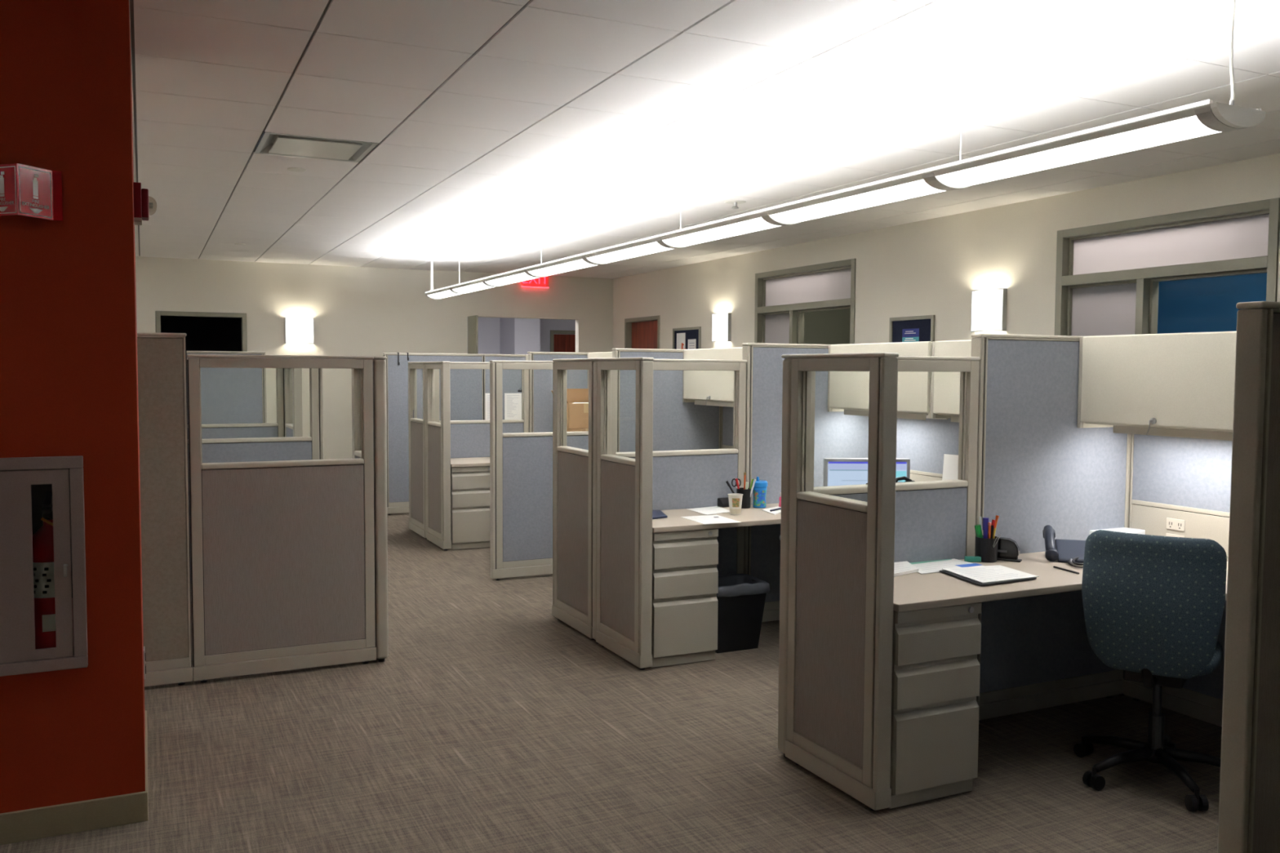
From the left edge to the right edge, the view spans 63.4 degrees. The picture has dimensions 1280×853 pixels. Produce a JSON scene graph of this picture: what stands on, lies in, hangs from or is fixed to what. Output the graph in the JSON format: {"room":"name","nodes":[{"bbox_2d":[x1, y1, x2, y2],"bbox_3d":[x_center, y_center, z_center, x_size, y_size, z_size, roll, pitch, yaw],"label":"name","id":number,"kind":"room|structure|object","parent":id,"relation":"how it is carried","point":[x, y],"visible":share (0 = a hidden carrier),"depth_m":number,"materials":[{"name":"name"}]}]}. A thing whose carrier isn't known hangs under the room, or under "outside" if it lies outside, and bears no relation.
{"room":"open-plan office","nodes":[
{"label":"open-plan office","id":0,"kind":"room"},
{"bbox_2d":[0,0,145,813],"bbox_3d":[-2.853,-0.056,3.393,2.180,2.785,0.920,-1,3,-26],"label":"wall","id":1,"kind":"structure","parent":0,"point":[68,365],"depth_m":3.37,"materials":[{"name":"paint"}]},
{"bbox_2d":[0,163,62,221],"bbox_3d":[-1.933,-0.732,3.229,0.230,0.156,0.099,-1,3,-26],"label":"fire extinguisher sign","id":2,"kind":"object","parent":1,"relation":"attached to","point":[25,190],"visible":1,"depth_m":3.23,"materials":[{"name":"red plastic"}]},
{"bbox_2d":[0,455,88,676],"bbox_3d":[-2.058,0.442,3.371,0.460,0.693,0.247,-1,3,-26],"label":"fire extinguisher cabinet","id":3,"kind":"object","parent":1,"relation":"attached to","point":[24,482],"visible":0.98,"depth_m":3.33,"materials":[{"name":"grey metal"}]},
{"bbox_2d":[32,491,73,648],"bbox_3d":[-1.949,0.494,3.432,0.142,0.546,0.130,2,4,31],"label":"fire extinguisher","id":4,"kind":"object","parent":3,"relation":"in","point":[42,539],"visible":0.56,"depth_m":3.38,"materials":[{"name":"red metal"}]},
{"bbox_2d":[33,567,51,594],"bbox_3d":[-1.935,0.502,3.385,0.089,0.085,0.017,-1,3,-20],"label":"print","id":5,"kind":"object","parent":4,"relation":"attached to","point":[42,575],"depth_m":3.38,"materials":[{"name":"black"}]},
{"bbox_2d":[0,710,148,844],"bbox_3d":[-2.855,1.285,3.463,2.188,0.100,0.934,-1,3,-26],"label":"baseboard","id":6,"kind":"structure","parent":1,"relation":"attached to","point":[18,826],"depth_m":3.42,"materials":[{"name":"beige rubber"}]},
{"bbox_2d":[133,182,152,225],"bbox_3d":[-1.750,-0.786,3.669,0.074,0.135,0.100,-1,3,-26],"label":"fire alarm strobe","id":7,"kind":"object","parent":1,"relation":"attached to","point":[140,196],"visible":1,"depth_m":3.62,"materials":[{"name":"red plastic"}]},
{"bbox_2d":[155,315,241,351],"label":"window","id":8,"kind":"structure","parent":0,"point":[203,333],"depth_m":13.91,"materials":[{"name":"glass"}]},
{"bbox_2d":[135,255,613,459],"bbox_3d":[-5.125,-0.570,12.124,10.470,2.837,0.120,-1,3,-26],"label":"wall","id":9,"kind":"structure","parent":0,"point":[355,311],"depth_m":12.76,"materials":[{"name":"beige paint"}]},
{"bbox_2d":[155,311,247,353],"bbox_3d":[-5.113,-0.242,12.141,0.973,2.180,0.132,-1,3,-26],"label":"window frame","id":10,"kind":"structure","parent":9,"relation":"in","point":[157,313],"depth_m":12.06,"materials":[{"name":"grey paint"}]},
{"bbox_2d":[284,317,314,343],"bbox_3d":[-4.088,-1.152,12.463,0.331,0.311,0.103,-1,3,-26],"label":"wall sconce","id":11,"kind":"object","parent":9,"relation":"attached to","point":[297,330],"visible":1,"depth_m":12.42,"materials":[{"name":"white glass"}]},
{"bbox_2d":[467,315,478,354],"bbox_3d":[-2.141,-0.306,13.294,0.028,2.214,0.367,-1,3,-26],"label":"trim","id":12,"kind":"structure","parent":9,"relation":"attached to","point":[473,322],"depth_m":13.19,"materials":[{"name":"grey paint"}]},
{"bbox_2d":[521,276,548,288],"bbox_3d":[-1.390,-1.962,13.739,0.400,0.242,0.049,-1,3,-26],"label":"exit sign","id":13,"kind":"object","parent":9,"relation":"attached to","point":[523,282],"visible":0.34,"depth_m":13.73,"materials":[{"name":"plastic"}]},
{"bbox_2d":[466,316,575,355],"bbox_3d":[-1.492,-0.723,16.077,7.000,2.750,3.880,-1,3,-26],"label":"wall","id":14,"kind":"structure","parent":0,"point":[496,335],"depth_m":17.50,"materials":[{"name":"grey paint"}]},
{"bbox_2d":[550,329,575,352],"bbox_3d":[-1.123,-0.576,18.286,0.976,2.220,0.030,-1,3,-26],"label":"door","id":15,"kind":"structure","parent":14,"relation":"in","point":[558,343],"depth_m":18.11,"materials":[{"name":"grey paint"}]},
{"bbox_2d":[0,512,1222,852],"bbox_3d":[-0.841,1.082,8.764,15.000,0.050,21.600,-1,3,-26],"label":"floor","id":16,"kind":"structure","parent":0,"point":[489,722],"depth_m":4.05,"materials":[{"name":"carpet"}]},
{"bbox_2d":[186,351,266,424],"bbox_3d":[-4.744,0.114,10.058,2.130,1.700,0.071,-1,3,-26],"label":"wall","id":17,"kind":"structure","parent":16,"relation":"on","point":[228,395],"depth_m":10.33,"materials":[{"name":"grey fabric"}]},
{"bbox_2d":[187,368,284,439],"bbox_3d":[-3.410,0.250,8.607,0.880,1.600,0.071,-1,3,-26],"label":"wall","id":18,"kind":"structure","parent":16,"relation":"on","point":[277,429],"depth_m":8.66,"materials":[{"name":"grey"}]},
{"bbox_2d":[186,357,324,574],"bbox_3d":[-2.572,0.348,6.893,0.910,1.600,0.071,-1,3,-26],"label":"wall","id":19,"kind":"structure","parent":16,"relation":"on","point":[284,448],"depth_m":6.93,"materials":[{"name":"grey"}]},
{"bbox_2d":[137,332,376,686],"bbox_3d":[-2.321,0.406,4.943,2.080,1.700,0.071,-1,3,-26],"label":"cubicle partition","id":20,"kind":"structure","parent":16,"relation":"on","point":[282,553],"depth_m":5.10,"materials":[{"name":"grey fabric"}]},
{"bbox_2d":[284,368,302,436],"bbox_3d":[-2.839,0.259,8.507,0.071,1.600,0.608,-1,3,-26],"label":"wall","id":21,"kind":"structure","parent":16,"relation":"on","point":[292,376],"depth_m":8.23,"materials":[{"name":"beige paint"}]},
{"bbox_2d":[351,359,373,458],"bbox_3d":[-1.494,0.419,5.701,0.071,1.600,0.585,-1,3,-26],"label":"wall","id":22,"kind":"structure","parent":16,"relation":"on","point":[356,373],"depth_m":5.86,"materials":[{"name":"grey"}]},
{"bbox_2d":[373,355,388,662],"bbox_3d":[-1.354,0.436,5.408,0.067,1.600,0.067,-1,3,-26],"label":"post","id":23,"kind":"object","parent":16,"relation":"on","point":[380,363],"visible":0.91,"depth_m":5.38,"materials":[{"name":"beige metal"}]},
{"bbox_2d":[424,361,426,537],"bbox_3d":[-1.882,0.223,9.254,0.067,1.600,0.067,-1,3,-26],"label":"post","id":24,"kind":"object","parent":16,"relation":"on","point":[424,362],"visible":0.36,"depth_m":9.23,"materials":[{"name":"metal"}]},
{"bbox_2d":[408,361,451,551],"bbox_3d":[-1.893,0.222,9.278,0.071,1.600,1.263,-1,3,-26],"label":"wall","id":25,"kind":"structure","parent":16,"relation":"on","point":[437,434],"depth_m":9.13,"materials":[{"name":"grey"}]},
{"bbox_2d":[382,352,526,515],"bbox_3d":[-1.817,0.065,11.236,1.896,1.700,0.071,-1,3,-26],"label":"wall","id":26,"kind":"structure","parent":16,"relation":"on","point":[466,385],"depth_m":10.93,"materials":[{"name":"grey"}]},
{"bbox_2d":[450,457,489,467],"bbox_3d":[-0.613,0.686,8.817,1.823,0.737,1.859,-1,3,-26],"label":"desk","id":27,"kind":"object","parent":16,"relation":"on","point":[474,461],"visible":0.02,"depth_m":8.90,"materials":[{"name":"beige laminate"}]},
{"bbox_2d":[566,428,588,431],"bbox_3d":[-0.549,0.144,9.493,0.360,0.270,0.361,-1,4,-28],"label":"cardboard box","id":28,"kind":"object","parent":27,"relation":"on","point":[567,429],"visible":0.11,"depth_m":9.28,"materials":[{"name":"cardboard"}]},
{"bbox_2d":[551,388,588,428],"bbox_3d":[-0.560,-0.167,9.460,0.416,0.351,0.341,-1,3,-24],"label":"cardboard box","id":29,"kind":"object","parent":28,"relation":"on","point":[577,414],"visible":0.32,"depth_m":9.30,"materials":[{"name":"cardboard"}]},
{"bbox_2d":[450,466,490,550],"bbox_3d":[-1.531,0.682,9.084,0.378,0.706,0.537,-1,3,-26],"label":"drawer pedestal","id":30,"kind":"object","parent":16,"relation":"on","point":[470,510],"visible":0.56,"depth_m":8.84,"materials":[{"name":"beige metal"}]},
{"bbox_2d":[434,351,587,457],"bbox_3d":[-1.026,0.155,9.660,1.831,1.700,0.071,-1,3,-26],"label":"wall","id":31,"kind":"structure","parent":16,"relation":"on","point":[468,438],"depth_m":9.59,"materials":[{"name":"grey fabric"}]},
{"bbox_2d":[484,393,489,420],"bbox_3d":[-1.349,-0.179,9.473,0.132,0.251,0.002,-1,3,-26],"label":"document","id":32,"kind":"object","parent":31,"relation":"attached to","point":[487,395],"visible":0.43,"depth_m":9.46,"materials":[{"name":"white paper"}]},
{"bbox_2d":[504,393,521,419],"bbox_3d":[-1.169,-0.184,9.559,0.164,0.248,0.002,-1,3,-26],"label":"document","id":33,"kind":"object","parent":31,"relation":"attached to","point":[513,402],"visible":1,"depth_m":9.56,"materials":[{"name":"white paper"}]},
{"bbox_2d":[592,358,597,643],"bbox_3d":[-0.227,0.420,5.800,0.067,1.600,0.067,-1,3,-26],"label":"post","id":34,"kind":"object","parent":16,"relation":"on","point":[595,363],"visible":0.44,"depth_m":5.78,"materials":[{"name":"grey metal"}]},
{"bbox_2d":[551,357,653,670],"bbox_3d":[-0.236,0.419,5.820,0.071,1.600,1.266,-1,3,-26],"label":"wall","id":35,"kind":"structure","parent":16,"relation":"on","point":[624,484],"depth_m":5.67,"materials":[{"name":"grey"}]},
{"bbox_2d":[489,348,720,580],"bbox_3d":[-0.223,0.255,7.908,1.896,1.700,0.071,-1,3,-26],"label":"wall","id":36,"kind":"structure","parent":16,"relation":"on","point":[521,464],"depth_m":7.65,"materials":[{"name":"grey fabric"}]},
{"bbox_2d":[650,528,718,667],"bbox_3d":[0.128,0.880,5.622,0.378,0.706,0.537,-1,3,-26],"label":"drawer pedestal","id":37,"kind":"object","parent":16,"relation":"on","point":[685,573],"visible":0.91,"depth_m":5.38,"materials":[{"name":"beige metal"}]},
{"bbox_2d":[652,502,781,533],"bbox_3d":[1.035,0.882,5.378,1.823,0.737,1.826,-1,3,-26],"label":"desk","id":38,"kind":"object","parent":16,"relation":"on","point":[750,517],"visible":0.09,"depth_m":5.56,"materials":[{"name":"beige laminate"}]},
{"bbox_2d":[652,510,666,519],"bbox_3d":[0.100,0.485,5.698,0.098,0.010,0.316,0,3,0],"label":"notebook","id":39,"kind":"object","parent":38,"relation":"on","point":[656,514],"visible":0.64,"depth_m":5.67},
{"bbox_2d":[686,506,729,515],"bbox_3d":[0.410,0.479,5.915,0.233,0.002,0.296,-1,3,-26],"label":"paper sheet","id":40,"kind":"object","parent":38,"relation":"on","point":[714,509],"visible":0.86,"depth_m":5.91,"materials":[{"name":"paper"}]},
{"bbox_2d":[680,515,741,524],"bbox_3d":[0.380,0.498,5.555,0.220,0.002,0.293,-1,3,-23],"label":"paper sheet","id":41,"kind":"object","parent":38,"relation":"on","point":[706,519],"visible":1,"depth_m":5.55,"materials":[{"name":"paper"}]},
{"bbox_2d":[717,497,728,507],"bbox_3d":[0.513,0.444,6.136,0.140,0.050,0.120,-2,4,-31],"label":"tape dispenser","id":42,"kind":"object","parent":38,"relation":"on","point":[722,502],"visible":0.31,"depth_m":6.08,"materials":[{"name":"black plastic"}]},
{"bbox_2d":[727,493,742,515],"bbox_3d":[0.529,0.433,5.762,0.085,0.113,0.085,-1,3,-26],"label":"paper cup","id":43,"kind":"object","parent":38,"relation":"on","point":[735,499],"visible":1,"depth_m":5.73,"materials":[{"name":"white paper"}]},
{"bbox_2d":[736,488,751,508],"bbox_3d":[0.605,0.418,6.050,0.085,0.112,0.085,-1,3,-26],"label":"pen cup","id":44,"kind":"object","parent":38,"relation":"on","point":[746,499],"visible":0.71,"depth_m":6.01,"materials":[{"name":"black plastic"}]},
{"bbox_2d":[751,476,767,508],"bbox_3d":[0.700,0.382,6.063,0.092,0.183,0.092,-1,3,-26],"label":"water bottle","id":45,"kind":"object","parent":38,"relation":"on","point":[759,491],"visible":0.97,"depth_m":6.03,"materials":[{"name":"blue plastic"}]},
{"bbox_2d":[761,506,781,515],"bbox_3d":[0.768,0.479,5.921,0.134,0.006,0.328,2,4,29],"label":"notepad","id":46,"kind":"object","parent":38,"relation":"on","point":[767,510],"visible":0.71,"depth_m":5.89,"materials":[{"name":"white paper"}]},
{"bbox_2d":[822,457,910,486],"bbox_3d":[1.323,0.330,6.080,0.500,0.290,0.160,0,3,0],"label":"monitor","id":47,"kind":"object","parent":38,"relation":"on","point":[837,471],"visible":0.29,"depth_m":6.04,"materials":[{"name":"silver metal"}]},
{"bbox_2d":[611,342,868,622],"bbox_3d":[0.629,0.353,6.206,1.831,1.700,0.071,-1,3,-26],"label":"wall","id":48,"kind":"structure","parent":16,"relation":"on","point":[837,434],"depth_m":6.18,"materials":[{"name":"grey fabric"}]},
{"bbox_2d":[715,573,769,653],"bbox_3d":[0.494,1.038,5.771,0.362,0.378,0.279,-1,3,-26],"label":"waste bin","id":49,"kind":"object","parent":16,"relation":"on","point":[741,597],"visible":0.56,"depth_m":5.67,"materials":[{"name":"black plastic"}]},
{"bbox_2d":[777,354,791,758],"bbox_3d":[0.592,0.518,4.092,0.067,1.600,0.067,-1,3,-26],"label":"post","id":50,"kind":"object","parent":16,"relation":"on","point":[787,362],"visible":0.5,"depth_m":4.07,"materials":[{"name":"beige metal"}]},
{"bbox_2d":[785,352,898,811],"bbox_3d":[0.727,0.534,3.809,0.071,1.600,0.562,-1,3,-26],"label":"wall","id":51,"kind":"structure","parent":16,"relation":"on","point":[842,550],"depth_m":3.73,"materials":[{"name":"grey fabric"}]},
{"bbox_2d":[888,602,981,808],"bbox_3d":[0.946,0.977,3.915,0.378,0.706,0.537,-1,3,-26],"label":"drawer pedestal","id":52,"kind":"object","parent":16,"relation":"on","point":[936,667],"visible":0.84,"depth_m":3.67,"materials":[{"name":"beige metal"}]},
{"bbox_2d":[810,333,1128,722],"bbox_3d":[1.447,0.450,4.498,1.831,1.700,0.071,-1,3,-26],"label":"wall","id":53,"kind":"structure","parent":16,"relation":"on","point":[1037,469],"depth_m":4.58,"materials":[{"name":"grey"}]},
{"bbox_2d":[721,406,1232,727],"bbox_3d":[1.895,0.384,5.754,0.073,1.700,5.657,-1,3,-26],"label":"wall","id":54,"kind":"structure","parent":16,"relation":"on","point":[1180,486],"depth_m":4.66,"materials":[{"name":"grey"}]},
{"bbox_2d":[682,347,742,407],"bbox_3d":[0.681,-0.367,7.745,0.378,0.427,0.940,-1,3,-26],"label":"overhead cabinet","id":55,"kind":"object","parent":54,"relation":"attached to","point":[708,388],"visible":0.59,"depth_m":7.71,"materials":[{"name":"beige metal"}]},
{"bbox_2d":[694,400,733,407],"bbox_3d":[0.658,-0.169,7.724,0.165,0.032,0.752,-1,3,-26],"label":"light","id":56,"kind":"object","parent":55,"relation":"attached to","point":[720,403],"depth_m":7.73,"materials":[{"name":"beige paint"}]},
{"bbox_2d":[827,341,947,420],"bbox_3d":[1.496,-0.270,6.045,0.378,0.427,0.906,-1,3,-26],"label":"overhead cabinet","id":57,"kind":"object","parent":54,"relation":"attached to","point":[848,392],"visible":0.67,"depth_m":5.92,"materials":[{"name":"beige metal"}]},
{"bbox_2d":[844,408,947,420],"bbox_3d":[1.472,-0.071,6.025,0.165,0.032,0.724,-1,3,-26],"label":"light","id":58,"kind":"object","parent":57,"relation":"attached to","point":[901,415],"depth_m":5.84,"materials":[{"name":"beige paint"}]},
{"bbox_2d":[930,339,971,422],"bbox_3d":[1.907,-0.223,5.220,0.350,0.427,0.890,-1,3,-26],"label":"bin","id":59,"kind":"object","parent":54,"relation":"attached to","point":[945,385],"visible":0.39,"depth_m":5.44,"materials":[{"name":"beige paint"}]},
{"bbox_2d":[1077,331,1236,440],"bbox_3d":[2.404,-0.162,4.151,0.378,0.427,1.318,-1,3,-26],"label":"overhead cabinet","id":60,"kind":"object","parent":54,"relation":"attached to","point":[1167,384],"visible":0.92,"depth_m":4.30,"materials":[{"name":"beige metal"}]},
{"bbox_2d":[1113,425,1232,440],"bbox_3d":[2.384,0.037,4.123,0.165,0.032,1.055,-1,3,-26],"label":"light","id":61,"kind":"object","parent":60,"relation":"attached to","point":[1131,429],"depth_m":4.28,"materials":[{"name":"beige paint"}]},
{"bbox_2d":[1166,517,1185,531],"bbox_3d":[2.394,0.438,4.636,0.005,0.050,0.090,-1,3,-26],"label":"outlet plate","id":62,"kind":"object","parent":54,"relation":"attached to","point":[1173,524],"depth_m":4.63,"materials":[{"name":"white"}]},
{"bbox_2d":[893,551,1227,612],"bbox_3d":[1.845,0.979,3.689,1.823,0.737,1.784,-1,3,-26],"label":"desk","id":63,"kind":"object","parent":16,"relation":"on","point":[915,591],"visible":0.22,"depth_m":3.88,"materials":[{"name":"beige laminate"}]},
{"bbox_2d":[893,560,918,577],"bbox_3d":[1.050,0.574,4.155,0.130,0.012,0.337,1,3,13],"label":"paper stack","id":64,"kind":"object","parent":63,"relation":"on","point":[900,568],"visible":0.64,"depth_m":4.15,"materials":[{"name":"paper"}]},
{"bbox_2d":[909,558,984,574],"bbox_3d":[1.222,0.572,4.267,0.358,0.004,0.225,-1,3,-26],"label":"brochure","id":65,"kind":"object","parent":63,"relation":"on","point":[928,566],"visible":0.81,"depth_m":4.27,"materials":[{"name":"white paper"}]},
{"bbox_2d":[964,555,981,562],"bbox_3d":[1.401,0.559,4.367,0.066,0.022,0.022,0,3,0],"label":"eraser","id":66,"kind":"object","parent":63,"relation":"on","point":[966,558],"visible":1,"depth_m":4.36,"materials":[{"name":"teal rubber"}]},
{"bbox_2d":[975,535,998,562],"bbox_3d":[1.467,0.518,4.389,0.093,0.102,0.093,-1,3,-26],"label":"pen cup","id":67,"kind":"object","parent":63,"relation":"on","point":[984,548],"visible":0.84,"depth_m":4.35,"materials":[{"name":"black plastic"}]},
{"bbox_2d":[974,524,982,537],"bbox_3d":[1.440,0.489,4.390,0.049,0.147,0.024,0,3,-3],"label":"marker","id":68,"kind":"object","parent":67,"relation":"in","point":[977,527],"visible":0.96,"depth_m":4.38,"materials":[{"name":"green plastic"}]},
{"bbox_2d":[982,517,989,538],"bbox_3d":[1.460,0.474,4.383,0.025,0.176,0.025,3,4,42],"label":"marker","id":69,"kind":"object","parent":67,"relation":"in","point":[985,520],"visible":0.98,"depth_m":4.37,"materials":[{"name":"plastic"}]},
{"bbox_2d":[939,570,1036,586],"bbox_3d":[1.366,0.582,4.035,0.293,0.003,0.288,-1,3,-17],"label":"folder","id":70,"kind":"object","parent":63,"relation":"on","point":[943,571],"visible":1,"depth_m":3.95,"materials":[{"name":"black plastic"}]},
{"bbox_2d":[942,564,1038,583],"bbox_3d":[1.378,0.577,4.061,0.282,0.003,0.284,-1,3,-17],"label":"paper sheet","id":71,"kind":"object","parent":70,"relation":"on","point":[986,574],"visible":1,"depth_m":4.06,"materials":[{"name":"white paper"}]},
{"bbox_2d":[996,537,1022,562],"bbox_3d":[1.556,0.521,4.400,0.120,0.096,0.040,2,4,29],"label":"tape dispenser","id":72,"kind":"object","parent":63,"relation":"on","point":[1007,548],"visible":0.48,"depth_m":4.38,"materials":[{"name":"black plastic"}]},
{"bbox_2d":[1042,524,1085,567],"bbox_3d":[1.841,0.505,4.370,0.251,0.134,0.344,1,3,17],"label":"desk phone","id":73,"kind":"object","parent":63,"relation":"on","point":[1071,552],"visible":0.57,"depth_m":4.41,"materials":[{"name":"plastic"}]},
{"bbox_2d":[1089,527,1145,534],"bbox_3d":[2.156,0.511,4.827,0.220,0.075,0.300,-3,4,-43],"label":"book stack","id":74,"kind":"object","parent":63,"relation":"on","point":[1126,530],"visible":0.14,"depth_m":4.77,"materials":[{"name":"paper"}]},
{"bbox_2d":[1118,434,1131,695],"bbox_3d":[2.302,0.433,4.907,0.067,1.700,0.067,-1,3,-26],"label":"post","id":75,"kind":"object","parent":16,"relation":"on","point":[1130,435],"visible":0.14,"depth_m":4.86,"materials":[{"name":"metal"}]},
{"bbox_2d":[1073,529,1226,811],"bbox_3d":[1.949,0.854,3.897,0.615,0.963,0.647,2,4,34],"label":"chair","id":76,"kind":"object","parent":16,"relation":"on","point":[1153,606],"visible":0.97,"depth_m":3.65,"materials":[{"name":"teal fabric"}]},
{"bbox_2d":[1217,301,1279,852],"bbox_3d":[2.220,0.546,2.814,1.848,1.700,0.071,-1,3,-26],"label":"wall","id":77,"kind":"structure","parent":16,"relation":"on","point":[1249,805],"depth_m":2.40,"materials":[{"name":"grey"}]},
{"bbox_3d":[0.245,0.187,9.200,0.071,1.700,1.865,-1,3,-26],"label":"wall","id":78,"kind":"structure","parent":16,"relation":"on","visible":0},
{"bbox_2d":[587,351,612,388],"bbox_3d":[-0.141,-0.474,9.493,0.350,0.413,0.930,-1,3,-26],"label":"bin","id":79,"kind":"object","parent":78,"relation":"attached to","point":[599,354],"visible":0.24,"depth_m":9.56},
{"bbox_2d":[128,0,1279,278],"bbox_3d":[-1.650,-1.551,4.950,10.350,0.040,15.700,-1,3,-26],"label":"ceiling","id":80,"kind":"structure","parent":0,"point":[509,135],"depth_m":4.95,"materials":[{"name":"tile"}]},
{"bbox_2d":[253,132,377,162],"bbox_3d":[-1.851,-1.609,5.905,0.596,0.061,0.596,-1,3,-26],"label":"ceiling vent","id":81,"kind":"object","parent":80,"relation":"in","point":[273,144],"visible":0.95,"depth_m":5.89,"materials":[{"name":"silver metal"}]},
{"bbox_2d":[724,200,746,208],"bbox_3d":[0.708,-1.643,7.702,0.160,0.050,0.160,-1,3,-26],"label":"sprinkler","id":82,"kind":"object","parent":80,"relation":"attached to","point":[735,202],"visible":1,"depth_m":7.69,"materials":[{"name":"white metal"}]},
{"bbox_2d":[425,0,1266,299],"bbox_3d":[-0.193,-1.425,7.462,0.259,0.470,9.378,-1,3,-27],"label":"pendant light","id":83,"kind":"object","parent":80,"relation":"hanging from","point":[1203,117],"visible":1,"depth_m":4.33,"materials":[{"name":"white metal"}]},
{"bbox_2d":[427,289,461,298],"bbox_3d":[-2.069,-1.432,11.211,0.239,0.048,0.893,-1,3,-27],"label":"diffuser","id":84,"kind":"object","parent":83,"relation":"attached to","point":[434,294],"depth_m":11.20,"materials":[{"name":"plastic"}]},
{"bbox_2d":[452,282,495,293],"bbox_3d":[-1.611,-1.380,10.298,0.239,0.048,1.008,-1,3,-27],"label":"diffuser","id":85,"kind":"object","parent":83,"relation":"attached to","point":[464,287],"depth_m":10.28,"materials":[{"name":"plastic"}]},
{"bbox_2d":[485,272,537,285],"bbox_3d":[-1.112,-1.323,9.303,0.239,0.048,1.078,-1,3,-27],"label":"diffuser","id":86,"kind":"object","parent":83,"relation":"attached to","point":[504,278],"depth_m":9.27,"materials":[{"name":"plastic"}]},
{"bbox_2d":[528,258,595,276],"bbox_3d":[-0.581,-1.262,8.245,0.239,0.048,1.148,-1,3,-27],"label":"diffuser","id":87,"kind":"object","parent":83,"relation":"attached to","point":[560,265],"depth_m":8.19,"materials":[{"name":"white plastic"}]},
{"bbox_2d":[586,241,671,263],"bbox_3d":[-0.042,-1.200,7.169,0.239,0.048,1.118,-1,3,-27],"label":"diffuser","id":88,"kind":"object","parent":83,"relation":"attached to","point":[628,250],"depth_m":7.11,"materials":[{"name":"white plastic"}]},
{"bbox_2d":[662,217,778,246],"bbox_3d":[0.496,-1.139,6.098,0.239,0.048,1.138,-1,3,-27],"label":"diffuser","id":89,"kind":"object","parent":83,"relation":"attached to","point":[727,227],"depth_m":6.02,"materials":[{"name":"white plastic"}]},
{"bbox_2d":[769,179,946,223],"bbox_3d":[1.047,-1.076,5.000,0.239,0.048,1.178,-1,3,-27],"label":"diffuser","id":90,"kind":"object","parent":83,"relation":"attached to","point":[881,192],"depth_m":4.91,"materials":[{"name":"white plastic"}]},
{"bbox_2d":[936,115,1222,186],"bbox_3d":[1.608,-1.012,3.882,0.239,0.048,1.183,-1,3,-27],"label":"diffuser","id":91,"kind":"object","parent":83,"relation":"attached to","point":[1146,131],"depth_m":3.76,"materials":[{"name":"white plastic"}]},
{"bbox_2d":[613,153,1279,349],"bbox_3d":[3.039,-0.265,7.337,0.120,2.837,15.820,-1,3,-26],"label":"wall","id":92,"kind":"structure","parent":0,"point":[934,266],"depth_m":8.33,"materials":[{"name":"beige paint"}]},
{"bbox_2d":[624,315,659,348],"bbox_3d":[0.070,-0.311,13.534,0.132,2.221,1.032,-1,3,-26],"label":"door","id":93,"kind":"structure","parent":92,"relation":"in","point":[643,332],"depth_m":13.58,"materials":[{"name":"red wood"}]},
{"bbox_2d":[672,326,701,349],"bbox_3d":[0.552,-0.831,12.353,0.019,0.694,0.687,-1,3,-26],"label":"notice board","id":94,"kind":"object","parent":92,"relation":"attached to","point":[695,332],"visible":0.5,"depth_m":12.28,"materials":[{"name":"grey paint"}]},
{"bbox_2d":[676,333,686,349],"bbox_3d":[0.497,-0.973,12.464,0.001,0.300,0.248,-1,3,-26],"label":"sheet","id":95,"kind":"object","parent":94,"relation":"attached to","point":[681,337],"visible":0.75,"depth_m":12.46,"materials":[{"name":"white paper"}]},
{"bbox_2d":[688,338,696,349],"bbox_3d":[0.611,-0.949,12.226,0.002,0.160,0.198,-1,3,-26],"label":"sheet","id":96,"kind":"object","parent":94,"relation":"attached to","point":[691,343],"visible":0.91,"depth_m":12.21,"materials":[{"name":"white paper"}]},
{"bbox_2d":[711,312,731,342],"bbox_3d":[0.880,-1.103,11.556,0.103,0.316,0.354,-1,3,-26],"label":"wall sconce","id":97,"kind":"object","parent":92,"relation":"attached to","point":[721,322],"visible":1,"depth_m":11.45,"materials":[{"name":"glass"}]},
{"bbox_2d":[754,258,856,343],"bbox_3d":[1.637,-0.292,10.266,0.142,2.558,1.700,-1,3,-26],"label":"window","id":98,"kind":"structure","parent":92,"relation":"in","point":[783,297],"depth_m":10.34,"materials":[{"name":"white glass"}]},
{"bbox_2d":[888,315,934,342],"bbox_3d":[2.283,-0.602,8.740,0.019,0.649,0.553,-1,3,-26],"label":"notice board","id":99,"kind":"object","parent":92,"relation":"attached to","point":[926,323],"visible":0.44,"depth_m":8.69,"materials":[{"name":"grey paint"}]},
{"bbox_2d":[902,328,919,342],"bbox_3d":[2.280,-0.659,8.747,0.002,0.330,0.211,-1,3,-26],"label":"notice","id":100,"kind":"object","parent":99,"relation":"attached to","point":[908,335],"visible":0.48,"depth_m":8.74,"materials":[{"name":"blue paper"}]},
{"bbox_2d":[970,288,1007,332],"bbox_3d":[2.631,-0.883,7.902,0.103,0.318,0.332,-1,3,-26],"label":"wall sconce","id":101,"kind":"object","parent":92,"relation":"attached to","point":[988,306],"visible":1,"depth_m":7.82,"materials":[{"name":"white glass"}]},
{"bbox_2d":[1053,197,1279,336],"bbox_3d":[3.344,-0.077,6.705,0.142,2.534,1.590,-1,3,-26],"label":"window","id":102,"kind":"structure","parent":92,"relation":"in","point":[1108,276],"depth_m":6.73,"materials":[{"name":"white glass"}]},
{"bbox_2d":[942,453,958,479],"bbox_3d":[1.789,0.326,5.854,0.028,0.329,0.200,-2,4,-37],"label":"document","id":103,"kind":"object","parent":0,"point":[950,467],"visible":0.14,"depth_m":5.89,"materials":[{"name":"white paper"}]},
{"bbox_2d":[804,272,1266,344],"bbox_3d":[4.000,-0.362,9.557,3.528,2.800,8.800,-1,3,-26],"label":"wall","id":104,"kind":"structure","parent":0,"point":[1206,304],"depth_m":10.30,"materials":[{"name":"blue paint"}]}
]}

